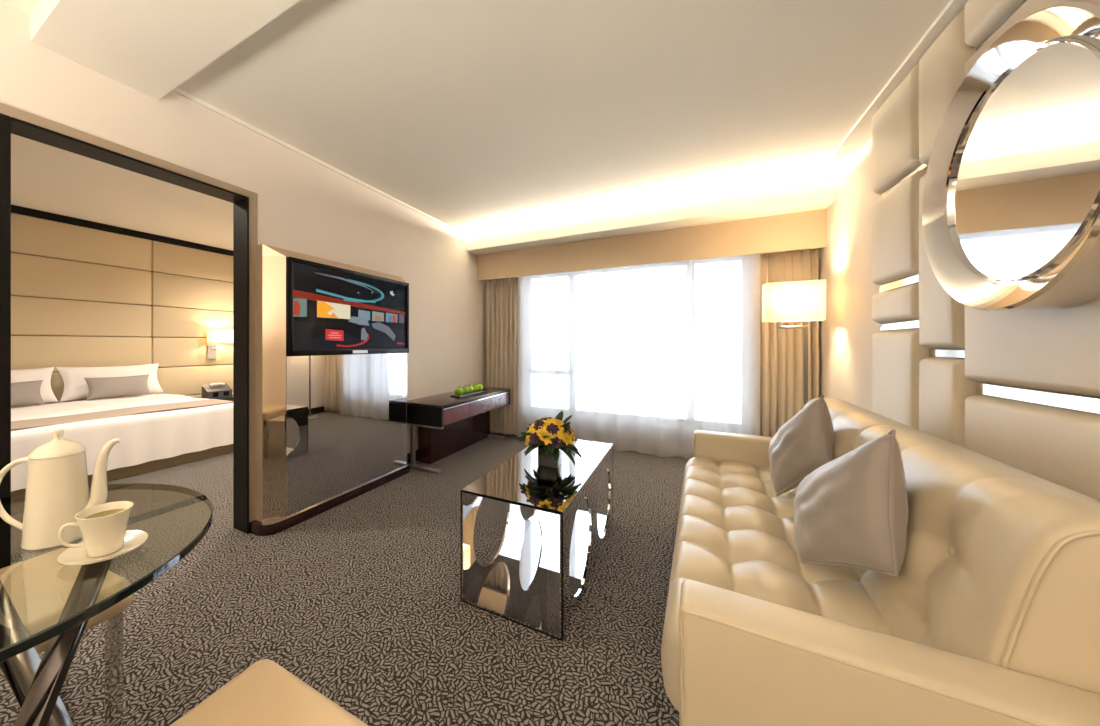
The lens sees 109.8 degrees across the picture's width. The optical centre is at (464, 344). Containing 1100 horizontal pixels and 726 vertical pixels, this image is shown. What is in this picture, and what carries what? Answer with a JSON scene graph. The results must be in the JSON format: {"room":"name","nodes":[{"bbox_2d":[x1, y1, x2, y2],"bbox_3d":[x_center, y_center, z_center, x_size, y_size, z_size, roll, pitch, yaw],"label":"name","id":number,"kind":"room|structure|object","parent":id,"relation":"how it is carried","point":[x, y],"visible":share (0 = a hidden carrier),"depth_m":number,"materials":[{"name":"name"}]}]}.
{"room":"hotel room","nodes":[
{"label":"hotel room","id":0,"kind":"room"},
{"bbox_2d":[11,133,232,250],"bbox_3d":[-3.026,-1.540,3.485,3.970,0.100,5.600,0,0,30],"label":"ceiling","id":1,"kind":"structure","parent":0,"point":[44,177],"depth_m":3.84,"materials":[{"name":"beige paint"}]},
{"bbox_2d":[0,0,485,453],"bbox_3d":[-1.529,-0.170,2.110,0.120,2.640,7.520,0,0,30],"label":"wall","id":2,"kind":"structure","parent":0,"point":[305,206],"depth_m":2.62,"materials":[{"name":"beige paint"}]},
{"bbox_2d":[0,113,248,568],"bbox_3d":[-1.629,0.124,1.932,0.155,2.052,0.982,0,0,30],"label":"door frame","id":3,"kind":"structure","parent":2,"relation":"in","point":[8,125],"depth_m":1.84,"materials":[{"name":"black wood"}]},
{"bbox_2d":[0,102,257,521],"bbox_3d":[-1.573,0.102,1.901,0.012,2.095,1.095,0,0,30],"label":"trim","id":4,"kind":"structure","parent":2,"relation":"attached to","point":[5,109],"depth_m":2.30,"materials":[{"name":"beige paint"}]},
{"bbox_2d":[30,0,299,99],"bbox_3d":[-0.217,-1.298,0.903,3.360,0.105,0.435,0,0,30],"label":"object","id":5,"kind":"structure","parent":2,"relation":"attached to","point":[150,47],"depth_m":1.52,"materials":[{"name":"beige paint"}]},
{"bbox_2d":[172,87,473,239],"bbox_3d":[-0.726,-1.339,3.361,0.015,0.022,3.310,0,0,30],"label":"trim","id":6,"kind":"structure","parent":2,"relation":"attached to","point":[176,90],"depth_m":2.58,"materials":[{"name":"beige paint"}]},
{"bbox_2d":[407,450,417,463],"bbox_3d":[-0.155,1.100,4.348,0.015,0.100,1.870,0,0,30],"label":"baseboard","id":7,"kind":"structure","parent":2,"relation":"attached to","point":[408,454],"depth_m":3.67,"materials":[{"name":"black wood"}]},
{"bbox_2d":[477,208,826,280],"bbox_3d":[1.623,-0.999,4.081,3.360,0.327,0.030,0,0,30],"label":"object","id":8,"kind":"structure","parent":2,"relation":"attached to","point":[803,230],"depth_m":3.81,"materials":[{"name":"beige paint"}]},
{"bbox_2d":[467,183,837,254],"bbox_3d":[1.553,-1.218,3.960,3.360,0.115,0.310,0,0,30],"label":"cove light","id":9,"kind":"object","parent":2,"relation":"attached to","point":[822,196],"depth_m":3.61,"materials":[{"name":"beige paint"}]},
{"bbox_2d":[0,432,689,725],"bbox_3d":[-1.723,1.200,2.223,7.590,0.100,7.520,0,0,30],"label":"floor","id":10,"kind":"structure","parent":0,"point":[359,600],"depth_m":1.63,"materials":[{"name":"carpet"}]},
{"bbox_2d":[0,548,132,725],"bbox_3d":[-1.274,0.701,0.958,0.460,0.898,0.548,0,0,27],"label":"dining chair","id":11,"kind":"object","parent":10,"relation":"on","point":[39,588],"visible":0.62,"depth_m":1.07,"materials":[{"name":"beige leather"}]},
{"bbox_2d":[0,483,212,725],"bbox_3d":[-0.967,0.782,0.725,0.810,0.744,0.810,0,0,30],"label":"glass table","id":12,"kind":"object","parent":10,"relation":"on","point":[36,684],"visible":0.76,"depth_m":0.81,"materials":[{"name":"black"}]},
{"bbox_2d":[0,429,120,550],"bbox_3d":[-0.862,0.294,0.807,0.103,0.232,0.184,0,0,41],"label":"coffee pot","id":13,"kind":"object","parent":12,"relation":"on","point":[57,487],"visible":0.91,"depth_m":0.78,"materials":[{"name":"beige ceramic"}]},
{"bbox_2d":[57,530,147,565],"bbox_3d":[-0.706,0.403,0.746,0.129,0.015,0.129,0,0,30],"label":"saucer","id":14,"kind":"object","parent":12,"relation":"on","point":[134,539],"visible":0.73,"depth_m":0.73,"materials":[{"name":"beige ceramic"}]},
{"bbox_2d":[58,501,133,556],"bbox_3d":[-0.710,0.363,0.746,0.092,0.080,0.084,0,0,1],"label":"teacup","id":15,"kind":"object","parent":14,"relation":"on","point":[103,527],"visible":1,"depth_m":0.73,"materials":[{"name":"beige ceramic"}]},
{"bbox_2d":[11,394,232,504],"bbox_3d":[-3.782,0.879,3.761,2.045,0.541,2.074,0,0,30],"label":"bed","id":16,"kind":"object","parent":10,"relation":"on","point":[155,431],"visible":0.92,"depth_m":3.45,"materials":[{"name":"white fabric"}]},
{"bbox_2d":[11,380,44,405],"bbox_3d":[-4.530,0.491,3.709,0.135,0.248,0.580,0,0,30],"label":"bolster cushion","id":17,"kind":"object","parent":16,"relation":"on","point":[22,393],"visible":0.69,"depth_m":3.83,"materials":[{"name":"grey fabric"}]},
{"bbox_2d":[11,367,57,401],"bbox_3d":[-4.730,0.432,3.802,0.190,0.376,0.900,0,0,30],"label":"bed pillow","id":18,"kind":"object","parent":16,"relation":"on","point":[23,375],"visible":0.41,"depth_m":4.07,"materials":[{"name":"white fabric"}]},
{"bbox_2d":[56,363,162,400],"bbox_3d":[-4.259,0.432,4.615,0.190,0.376,0.960,0,0,30],"label":"bed pillow","id":19,"kind":"object","parent":16,"relation":"on","point":[75,385],"visible":0.7,"depth_m":4.43,"materials":[{"name":"white fabric"}]},
{"bbox_2d":[84,374,150,399],"bbox_3d":[-4.079,0.491,4.488,0.135,0.248,0.600,0,0,30],"label":"bolster cushion","id":20,"kind":"object","parent":16,"relation":"on","point":[107,387],"visible":1,"depth_m":4.43,"materials":[{"name":"grey fabric"}]},
{"bbox_2d":[194,394,232,400],"bbox_3d":[-3.648,0.938,5.556,0.498,0.345,0.700,0,0,30],"label":"nightstand","id":21,"kind":"object","parent":10,"relation":"on","point":[223,398],"visible":0.04,"depth_m":5.52,"materials":[{"name":"paint"}]},
{"bbox_2d":[202,383,231,398],"bbox_3d":[-3.613,0.659,5.547,0.167,0.211,0.340,0,0,30],"label":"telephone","id":22,"kind":"object","parent":21,"relation":"on","point":[214,390],"visible":0.98,"depth_m":5.50,"materials":[{"name":"grey plastic"}]},
{"bbox_2d":[170,659,367,725],"bbox_3d":[-0.385,0.701,0.502,0.460,0.898,0.548,0,0,30],"label":"dining chair","id":23,"kind":"object","parent":10,"relation":"on","point":[265,693],"visible":1,"depth_m":0.71,"materials":[{"name":"beige leather"}]},
{"bbox_2d":[249,244,409,535],"bbox_3d":[-0.913,0.266,2.880,0.167,1.768,1.371,0,0,30],"label":"partition","id":24,"kind":"object","parent":10,"relation":"on","point":[331,430],"visible":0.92,"depth_m":2.55,"materials":[{"name":"beige"}]},
{"bbox_2d":[287,257,408,355],"bbox_3d":[-0.808,-0.241,2.892,0.032,0.623,1.188,0,0,30],"label":"television","id":25,"kind":"object","parent":24,"relation":"attached to","point":[331,310],"visible":1,"depth_m":2.75,"materials":[{"name":"black plastic"}]},
{"bbox_2d":[407,387,509,473],"bbox_3d":[-0.022,0.843,4.130,0.457,0.615,1.525,0,0,30],"label":"console desk","id":26,"kind":"object","parent":10,"relation":"on","point":[447,425],"visible":0.92,"depth_m":3.76,"materials":[{"name":"paint"}]},
{"bbox_2d":[450,390,486,397],"bbox_3d":[0.053,0.526,4.152,0.114,0.017,0.620,0,0,30],"label":"fruit tray","id":27,"kind":"object","parent":26,"relation":"on","point":[472,393],"visible":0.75,"depth_m":4.03,"materials":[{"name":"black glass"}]},
{"bbox_2d":[455,386,463,394],"bbox_3d":[-0.061,0.471,3.955,0.094,0.100,0.094,0,0,30],"label":"apple","id":28,"kind":"object","parent":27,"relation":"on","point":[458,391],"visible":1,"depth_m":3.92,"materials":[{"name":"green food"}]},
{"bbox_2d":[462,384,468,393],"bbox_3d":[0.001,0.471,4.051,0.094,0.100,0.094,0,0,-44],"label":"apple","id":29,"kind":"object","parent":27,"relation":"on","point":[465,388],"visible":0.84,"depth_m":4.02,"materials":[{"name":"green food"}]},
{"bbox_2d":[467,385,473,392],"bbox_3d":[0.049,0.471,4.154,0.094,0.100,0.094,0,0,-29],"label":"apple","id":30,"kind":"object","parent":27,"relation":"on","point":[471,389],"visible":0.75,"depth_m":4.12,"materials":[{"name":"green food"}]},
{"bbox_2d":[472,384,478,391],"bbox_3d":[0.115,0.471,4.248,0.094,0.100,0.094,0,0,-13],"label":"apple","id":31,"kind":"object","parent":27,"relation":"on","point":[475,386],"visible":0.8,"depth_m":4.21,"materials":[{"name":"green food"}]},
{"bbox_2d":[477,382,482,390],"bbox_3d":[0.164,0.471,4.352,0.094,0.100,0.094,0,0,2],"label":"apple","id":32,"kind":"object","parent":27,"relation":"on","point":[478,384],"visible":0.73,"depth_m":4.32,"materials":[{"name":"green food"}]},
{"bbox_2d":[461,439,612,641],"bbox_3d":[0.478,0.900,2.103,0.462,0.500,1.190,0,0,30],"label":"coffee table","id":33,"kind":"object","parent":10,"relation":"on","point":[538,575],"visible":0.95,"depth_m":1.83,"materials":[{"name":"silver metal"}]},
{"bbox_2d":[519,411,581,467],"bbox_3d":[0.456,0.510,2.052,0.311,0.280,0.320,0,0,-40],"label":"flower arrangement","id":34,"kind":"object","parent":33,"relation":"on","point":[540,433],"visible":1,"depth_m":2.00,"materials":[{"name":"yellow plant"}]},
{"bbox_2d":[762,279,825,405],"bbox_3d":[2.670,0.323,3.076,0.398,1.655,0.260,0,0,30],"label":"floor lamp","id":35,"kind":"object","parent":10,"relation":"on","point":[796,300],"visible":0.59,"depth_m":3.03,"materials":[{"name":"white fabric"}]},
{"bbox_2d":[661,397,1099,725],"bbox_3d":[1.287,0.712,1.437,0.851,0.877,1.971,0,0,32],"label":"sofa","id":36,"kind":"object","parent":10,"relation":"on","point":[990,616],"visible":0.76,"depth_m":0.74,"materials":[{"name":"beige leather"}]},
{"bbox_2d":[661,457,890,711],"bbox_3d":[1.169,0.787,1.510,0.571,0.202,1.716,0,0,32],"label":"seat cushion","id":37,"kind":"object","parent":36,"relation":"on","point":[734,533],"depth_m":1.25,"materials":[{"name":"beige leather"}]},
{"bbox_2d":[768,395,834,495],"bbox_3d":[1.501,0.445,1.731,0.184,0.495,0.508,0,0,30],"label":"throw cushion","id":38,"kind":"object","parent":36,"relation":"on","point":[804,443],"visible":0.92,"depth_m":1.57,"materials":[{"name":"grey fabric"}]},
{"bbox_2d":[793,429,907,576],"bbox_3d":[1.117,0.454,1.144,0.184,0.497,0.507,0,0,30],"label":"throw cushion","id":39,"kind":"object","parent":36,"relation":"on","point":[852,509],"visible":1,"depth_m":0.98,"materials":[{"name":"grey fabric"}]},
{"bbox_2d":[1,0,949,239],"bbox_3d":[0.016,-1.400,1.216,3.570,0.100,7.520,0,0,30],"label":"ceiling","id":40,"kind":"structure","parent":0,"point":[484,118],"depth_m":2.02,"materials":[{"name":"beige paint"}]},
{"bbox_2d":[819,138,881,411],"bbox_3d":[1.483,-0.100,0.366,0.120,2.500,7.520,0,0,30],"label":"wall","id":41,"kind":"structure","parent":0,"point":[845,336],"depth_m":2.78,"materials":[{"name":"beige paint"}]},
{"bbox_2d":[809,0,968,185],"bbox_3d":[2.115,-1.341,1.716,0.140,0.018,3.310,0,0,30],"label":"trim","id":42,"kind":"structure","parent":41,"relation":"attached to","point":[860,134],"depth_m":2.13,"materials":[{"name":"beige paint"}]},
{"bbox_2d":[872,283,918,323],"bbox_3d":[2.265,-0.210,1.959,0.118,0.184,0.490,0,0,30],"label":"wall panel","id":43,"kind":"object","parent":41,"relation":"attached to","point":[901,304],"visible":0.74,"depth_m":1.92,"materials":[{"name":"beige leather"}]},
{"bbox_2d":[872,63,921,193],"bbox_3d":[2.265,-1.091,1.959,0.118,0.473,0.490,0,0,30],"label":"wall panel","id":44,"kind":"object","parent":41,"relation":"attached to","point":[895,126],"visible":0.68,"depth_m":1.91,"materials":[{"name":"beige leather"}]},
{"bbox_2d":[880,320,918,330],"bbox_3d":[2.273,-0.100,1.954,0.045,0.036,0.482,0,0,30],"label":"trim","id":45,"kind":"structure","parent":41,"relation":"attached to","point":[909,324],"depth_m":1.98,"materials":[{"name":"silver metal"}]},
{"bbox_2d":[880,274,918,291],"bbox_3d":[2.273,-0.320,1.954,0.045,0.035,0.482,0,0,30],"label":"trim","id":46,"kind":"structure","parent":41,"relation":"attached to","point":[914,279],"depth_m":1.97,"materials":[{"name":"silver metal"}]},
{"bbox_2d":[872,167,927,284],"bbox_3d":[2.265,-0.581,1.959,0.118,0.488,0.490,0,0,30],"label":"wall panel","id":47,"kind":"object","parent":41,"relation":"attached to","point":[895,217],"visible":0.7,"depth_m":1.91,"materials":[{"name":"beige leather"}]},
{"bbox_2d":[872,328,930,429],"bbox_3d":[2.265,0.504,1.959,0.118,1.172,0.490,0,0,30],"label":"wall panel","id":48,"kind":"object","parent":41,"relation":"attached to","point":[897,355],"visible":0.3,"depth_m":1.90,"materials":[{"name":"beige leather"}]},
{"bbox_2d":[880,163,927,198],"bbox_3d":[2.273,-0.840,1.954,0.045,0.030,0.482,0,0,30],"label":"trim","id":49,"kind":"structure","parent":41,"relation":"attached to","point":[921,166],"depth_m":1.92,"materials":[{"name":"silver metal"}]},
{"bbox_2d":[919,174,964,349],"bbox_3d":[2.058,-0.383,1.600,0.118,0.805,0.308,0,0,30],"label":"wall panel","id":50,"kind":"object","parent":41,"relation":"attached to","point":[941,316],"visible":0.34,"depth_m":1.62,"materials":[{"name":"beige leather"}]},
{"bbox_2d":[929,349,964,357],"bbox_3d":[2.065,0.036,1.596,0.045,0.032,0.300,0,0,30],"label":"trim","id":51,"kind":"structure","parent":41,"relation":"attached to","point":[932,352],"depth_m":1.62,"materials":[{"name":"silver metal"}]},
{"bbox_2d":[919,9,976,164],"bbox_3d":[2.058,-1.071,1.600,0.118,0.513,0.308,0,0,30],"label":"wall panel","id":52,"kind":"object","parent":41,"relation":"attached to","point":[942,66],"visible":0.44,"depth_m":1.59,"materials":[{"name":"beige leather"}]},
{"bbox_2d":[919,357,981,447],"bbox_3d":[2.058,0.571,1.600,0.118,1.038,0.308,0,0,30],"label":"wall panel","id":53,"kind":"object","parent":41,"relation":"attached to","point":[944,387],"visible":0.25,"depth_m":1.56,"materials":[{"name":"beige leather"}]},
{"bbox_2d":[965,0,1022,46],"bbox_3d":[1.655,-1.232,0.905,0.118,0.193,1.265,0,0,30],"label":"wall panel","id":54,"kind":"object","parent":41,"relation":"attached to","point":[982,17],"visible":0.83,"depth_m":1.37,"materials":[{"name":"beige leather"}]},
{"bbox_2d":[976,0,1026,51],"bbox_3d":[1.663,-1.120,0.901,0.045,0.030,1.257,0,0,30],"label":"trim","id":55,"kind":"structure","parent":41,"relation":"attached to","point":[1023,1],"depth_m":1.35,"materials":[{"name":"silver metal"}]},
{"bbox_2d":[965,394,1099,500],"bbox_3d":[1.655,0.637,0.905,0.118,0.905,1.265,0,0,30],"label":"wall panel","id":56,"kind":"object","parent":41,"relation":"attached to","point":[1057,445],"visible":0.27,"depth_m":1.15,"materials":[{"name":"beige"}]},
{"bbox_2d":[965,0,1099,396],"bbox_3d":[1.655,-0.480,0.905,0.118,1.250,1.265,0,0,30],"label":"wall panel","id":57,"kind":"object","parent":41,"relation":"attached to","point":[1055,350],"visible":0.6,"depth_m":1.16,"materials":[{"name":"beige leather"}]},
{"bbox_2d":[922,0,1099,310],"bbox_3d":[1.640,-0.507,1.101,0.135,0.810,0.810,0,0,30],"label":"round mirror","id":58,"kind":"object","parent":57,"relation":"attached to","point":[1011,205],"visible":1,"depth_m":1.08,"materials":[{"name":"silver metal"}]},
{"bbox_2d":[951,43,1099,280],"bbox_3d":[1.640,-0.507,1.101,0.055,0.634,0.634,0,0,30],"label":"mirror glass","id":59,"kind":"object","parent":58,"relation":"attached to","point":[1025,150],"depth_m":1.07,"materials":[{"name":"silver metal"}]},
{"bbox_2d":[976,383,1099,413],"bbox_3d":[1.663,0.165,0.901,0.045,0.040,1.257,0,0,30],"label":"trim","id":60,"kind":"structure","parent":41,"relation":"attached to","point":[1058,399],"depth_m":1.19,"materials":[{"name":"silver metal"}]},
{"bbox_3d":[1.677,-0.893,4.174,3.340,0.025,0.045,0,0,30],"label":"trim","id":61,"kind":"structure","parent":0,"visible":0},
{"bbox_2d":[486,277,517,434],"bbox_3d":[0.507,0.128,4.877,0.540,2.015,0.111,0,0,30],"label":"curtain","id":62,"kind":"object","parent":61,"relation":"hanging from","point":[501,294],"visible":0.7,"depth_m":4.87,"materials":[{"name":"beige fabric"}]},
{"bbox_2d":[518,254,759,458],"bbox_3d":[1.683,0.132,4.094,2.390,2.023,0.071,0,0,30],"label":"sheer curtain","id":63,"kind":"object","parent":61,"relation":"hanging from","point":[641,358],"visible":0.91,"depth_m":3.96,"materials":[{"name":"white fabric"}]},
{"bbox_2d":[760,248,818,436],"bbox_3d":[2.923,0.128,3.478,0.484,2.015,0.101,0,0,32],"label":"curtain","id":64,"kind":"object","parent":61,"relation":"hanging from","point":[781,350],"visible":0.49,"depth_m":3.46,"materials":[{"name":"beige fabric"}]},
{"bbox_3d":[-4.701,-0.170,4.455,0.100,2.640,5.600,0,0,30],"label":"wall","id":65,"kind":"structure","parent":0,"visible":0},
{"bbox_2d":[11,205,232,406],"bbox_3d":[-4.624,-0.169,4.410,0.073,2.638,5.380,0,0,30],"label":"wall paneling","id":66,"kind":"structure","parent":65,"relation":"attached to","point":[85,293],"depth_m":4.76,"materials":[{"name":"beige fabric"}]},
{"bbox_2d":[207,329,232,358],"bbox_3d":[-3.684,-0.013,5.750,0.245,0.445,0.400,0,0,30],"label":"reading lamp","id":67,"kind":"object","parent":66,"relation":"attached to","point":[222,336],"visible":0.88,"depth_m":5.67,"materials":[{"name":"silver metal"}]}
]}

